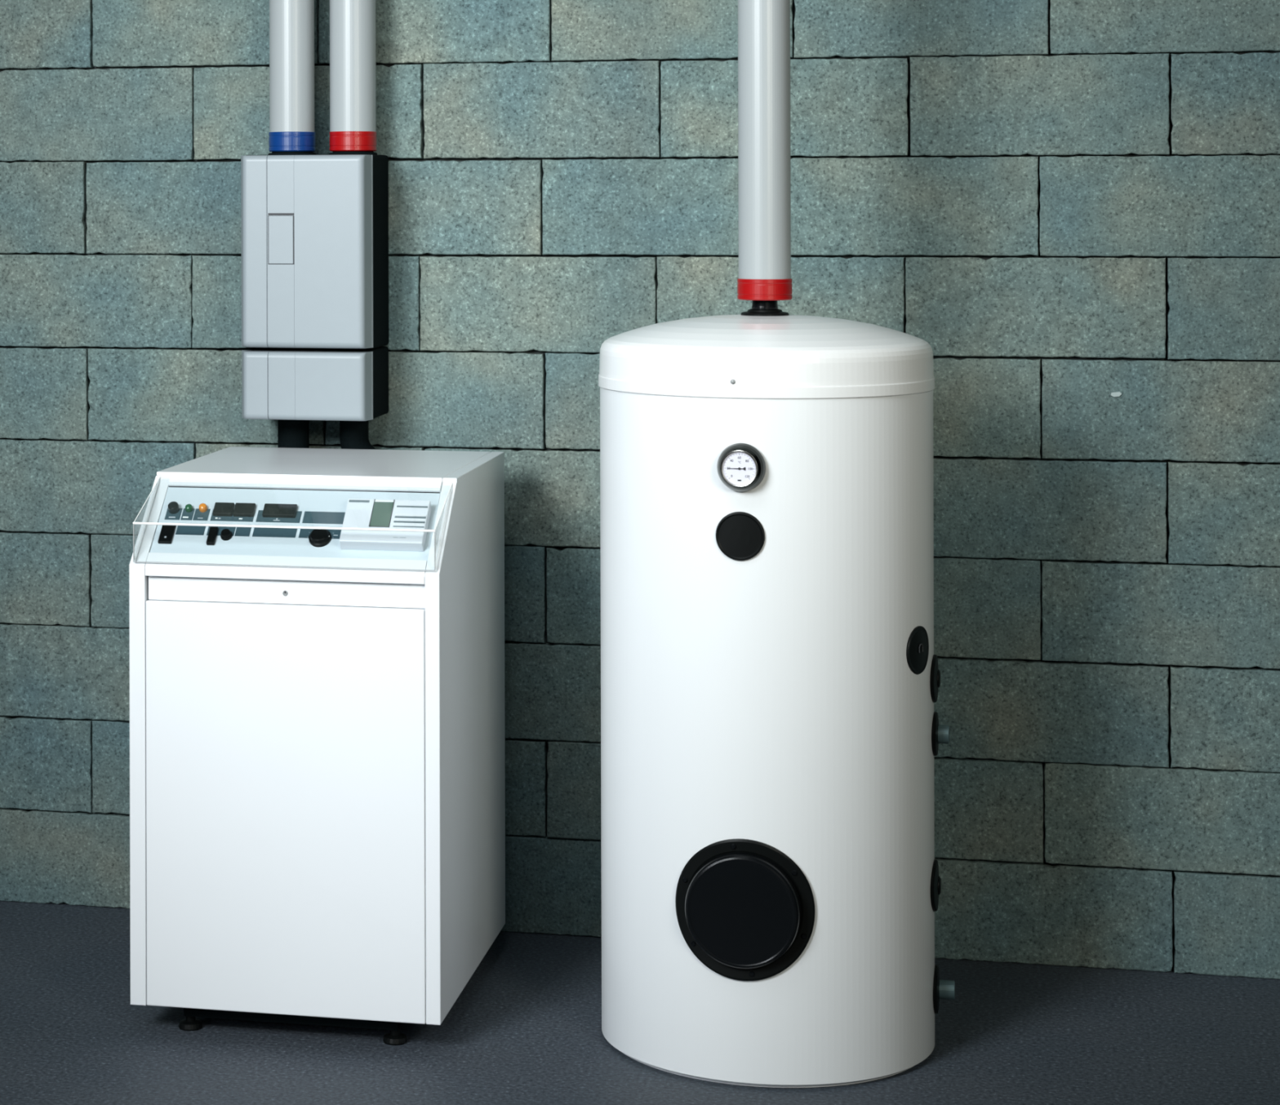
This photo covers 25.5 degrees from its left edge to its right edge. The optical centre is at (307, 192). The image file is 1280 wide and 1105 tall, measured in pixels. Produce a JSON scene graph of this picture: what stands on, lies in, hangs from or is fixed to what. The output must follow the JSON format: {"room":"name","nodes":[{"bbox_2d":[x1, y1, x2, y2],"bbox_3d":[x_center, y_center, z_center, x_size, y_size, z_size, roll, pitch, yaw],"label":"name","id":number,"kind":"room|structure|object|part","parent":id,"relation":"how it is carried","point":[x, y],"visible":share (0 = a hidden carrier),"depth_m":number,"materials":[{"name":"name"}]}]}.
{"room":"boiler room","nodes":[
{"label":"boiler room","id":0,"kind":"room"},
{"bbox_2d":[0,0,1279,979],"bbox_3d":[0.598,0.229,5.794,5.200,2.600,0.144,0,0,14],"label":"wall","id":1,"kind":"structure","parent":0,"point":[1074,205],"depth_m":5.63,"materials":[{"name":"concrete"}]},
{"bbox_2d":[240,152,388,421],"bbox_3d":[0.012,0.189,5.748,0.275,0.544,0.221,0,0,14],"label":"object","id":2,"kind":"object","parent":1,"relation":"attached to","point":[314,228],"visible":1,"depth_m":5.65,"materials":[{"name":"grey plastic"}]},
{"bbox_2d":[268,0,315,152],"bbox_3d":[-0.034,-0.562,5.786,0.097,0.974,0.097,0,0,14],"label":"insulated pipe","id":3,"kind":"object","parent":2,"relation":"attached to","point":[291,22],"visible":0.98,"depth_m":5.75,"materials":[{"name":"grey plastic"}]},
{"bbox_2d":[277,419,309,448],"bbox_3d":[-0.029,0.846,5.801,0.065,0.771,0.065,0,0,14],"label":"pipe","id":4,"kind":"object","parent":2,"relation":"attached to","point":[291,433],"visible":0.02,"depth_m":5.77,"materials":[{"name":"black plastic"}]},
{"bbox_2d":[329,0,376,152],"bbox_3d":[0.092,-0.563,5.755,0.097,0.974,0.097,0,0,14],"label":"insulated pipe","id":5,"kind":"object","parent":2,"relation":"attached to","point":[353,59],"visible":0.98,"depth_m":5.71,"materials":[{"name":"grey plastic"}]},
{"bbox_2d":[339,420,377,449],"bbox_3d":[0.159,0.525,5.760,0.190,0.130,0.060,0,0,14],"label":"pipe","id":6,"kind":"object","parent":2,"relation":"attached to","point":[353,434],"visible":0.31,"depth_m":5.75,"materials":[{"name":"black plastic"}]},
{"bbox_2d":[0,901,1279,1104],"bbox_3d":[-0.374,1.582,2.437,7.800,0.100,7.150,0,0,14],"label":"floor","id":7,"kind":"structure","parent":0,"point":[525,1028],"depth_m":5.00,"materials":[{"name":"grey concrete"}]},
{"bbox_2d":[128,446,505,1045],"bbox_3d":[0.036,1.027,5.351,0.574,1.007,0.710,0,0,13],"label":"boiler","id":8,"kind":"object","parent":7,"relation":"on","point":[317,731],"visible":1,"depth_m":5.03,"materials":[{"name":"white metal"}]},
{"bbox_3d":[-0.228,1.004,5.416,0.029,0.945,0.706,0,0,13],"label":"panel","id":9,"kind":"part","parent":8,"relation":"part of","materials":[{"name":"white metal"}]},
{"bbox_2d":[157,524,176,544],"bbox_3d":[-0.259,0.626,5.123,0.025,0.033,0.037,0,0,13],"label":"rocker switch","id":10,"kind":"object","parent":8,"relation":"attached to","point":[166,535],"depth_m":5.12,"materials":[{"name":"black plastic"}]},
{"bbox_2d":[185,503,193,512],"bbox_3d":[-0.220,0.584,5.162,0.014,0.016,0.016,0,0,13],"label":"lamp","id":11,"kind":"object","parent":8,"relation":"on","point":[188,507],"depth_m":5.16,"materials":[{"name":"green plastic"}]},
{"bbox_2d":[199,503,207,512],"bbox_3d":[-0.194,0.582,5.157,0.016,0.017,0.018,0,0,13],"label":"lamp","id":12,"kind":"object","parent":8,"relation":"on","point":[202,507],"depth_m":5.15,"materials":[{"name":"orange plastic"}]},
{"bbox_2d":[206,526,218,545],"bbox_3d":[-0.175,0.627,5.100,0.015,0.031,0.034,0,0,13],"label":"toggle switch","id":13,"kind":"object","parent":8,"relation":"attached to","point":[212,532],"depth_m":5.10,"materials":[{"name":"black plastic"}]},
{"bbox_3d":[-0.149,0.624,5.097,0.022,0.021,0.022,0,0,13],"label":"rotary knob","id":14,"kind":"part","parent":8,"relation":"part of","materials":[{"name":"black plastic"}]},
{"bbox_3d":[-0.041,1.108,5.019,0.516,0.735,0.020,0,0,13],"label":"door","id":15,"kind":"part","parent":8,"relation":"part of","materials":[{"name":"white metal"}]},
{"bbox_3d":[-0.039,0.713,5.027,0.513,0.054,0.012,0,0,13],"label":"panel","id":16,"kind":"part","parent":8,"relation":"part of","materials":[{"name":"white metal"}]},
{"bbox_3d":[0.038,1.491,5.353,0.400,0.028,0.615,0,0,13],"label":"frame","id":17,"kind":"part","parent":8,"relation":"part of","materials":[{"name":"black plastic"}]},
{"bbox_3d":[-0.023,0.606,5.100,0.517,0.116,0.131,0,0,13],"label":"control panel","id":18,"kind":"part","parent":8,"relation":"part of","materials":[{"name":"white plastic"}]},
{"bbox_3d":[0.040,1.085,5.359,0.516,0.776,0.667,0,0,13],"label":"casing","id":19,"kind":"part","parent":8,"relation":"part of","materials":[{"name":"white metal"}]},
{"bbox_3d":[-0.007,0.541,5.170,0.517,0.027,0.028,0,0,13],"label":"console rail","id":20,"kind":"part","parent":8,"relation":"part of","materials":[{"name":"white metal"}]},
{"bbox_3d":[0.022,0.624,5.056,0.041,0.034,0.036,0,0,13],"label":"rotary knob","id":21,"kind":"part","parent":8,"relation":"part of","materials":[{"name":"black plastic"}]},
{"bbox_3d":[0.134,0.580,5.051,0.038,0.046,0.052,0,0,13],"label":"display frame","id":22,"kind":"part","parent":8,"relation":"part of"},
{"bbox_3d":[0.303,0.999,5.290,0.026,0.952,0.706,0,0,13],"label":"panel","id":23,"kind":"part","parent":8,"relation":"part of","materials":[{"name":"white metal"}]},
{"bbox_2d":[598,300,955,1088],"bbox_3d":[0.825,0.861,5.049,0.608,1.336,0.599,0,0,-35],"label":"storage tank","id":24,"kind":"object","parent":7,"relation":"on","point":[771,734],"visible":1,"depth_m":4.79,"materials":[{"name":"white plastic"}]},
{"bbox_2d":[737,0,791,300],"bbox_3d":[0.825,-0.429,5.051,0.098,1.244,0.098,0,0,14],"label":"insulated pipe","id":25,"kind":"object","parent":24,"relation":"attached to","point":[764,154],"visible":1,"depth_m":5.01,"materials":[{"name":"grey plastic"}]},
{"bbox_2d":[740,300,788,315],"bbox_3d":[0.827,0.208,5.051,0.086,0.030,0.086,0,0,14],"label":"outlet","id":26,"kind":"object","parent":24,"relation":"attached to","point":[759,308],"depth_m":5.03,"materials":[{"name":"black plastic"}]},
{"bbox_3d":[0.827,0.286,5.051,0.600,0.130,0.600,0,0,14],"label":"domed lid","id":27,"kind":"part","parent":24,"relation":"part of","materials":[{"name":"white plastic"}]}
]}

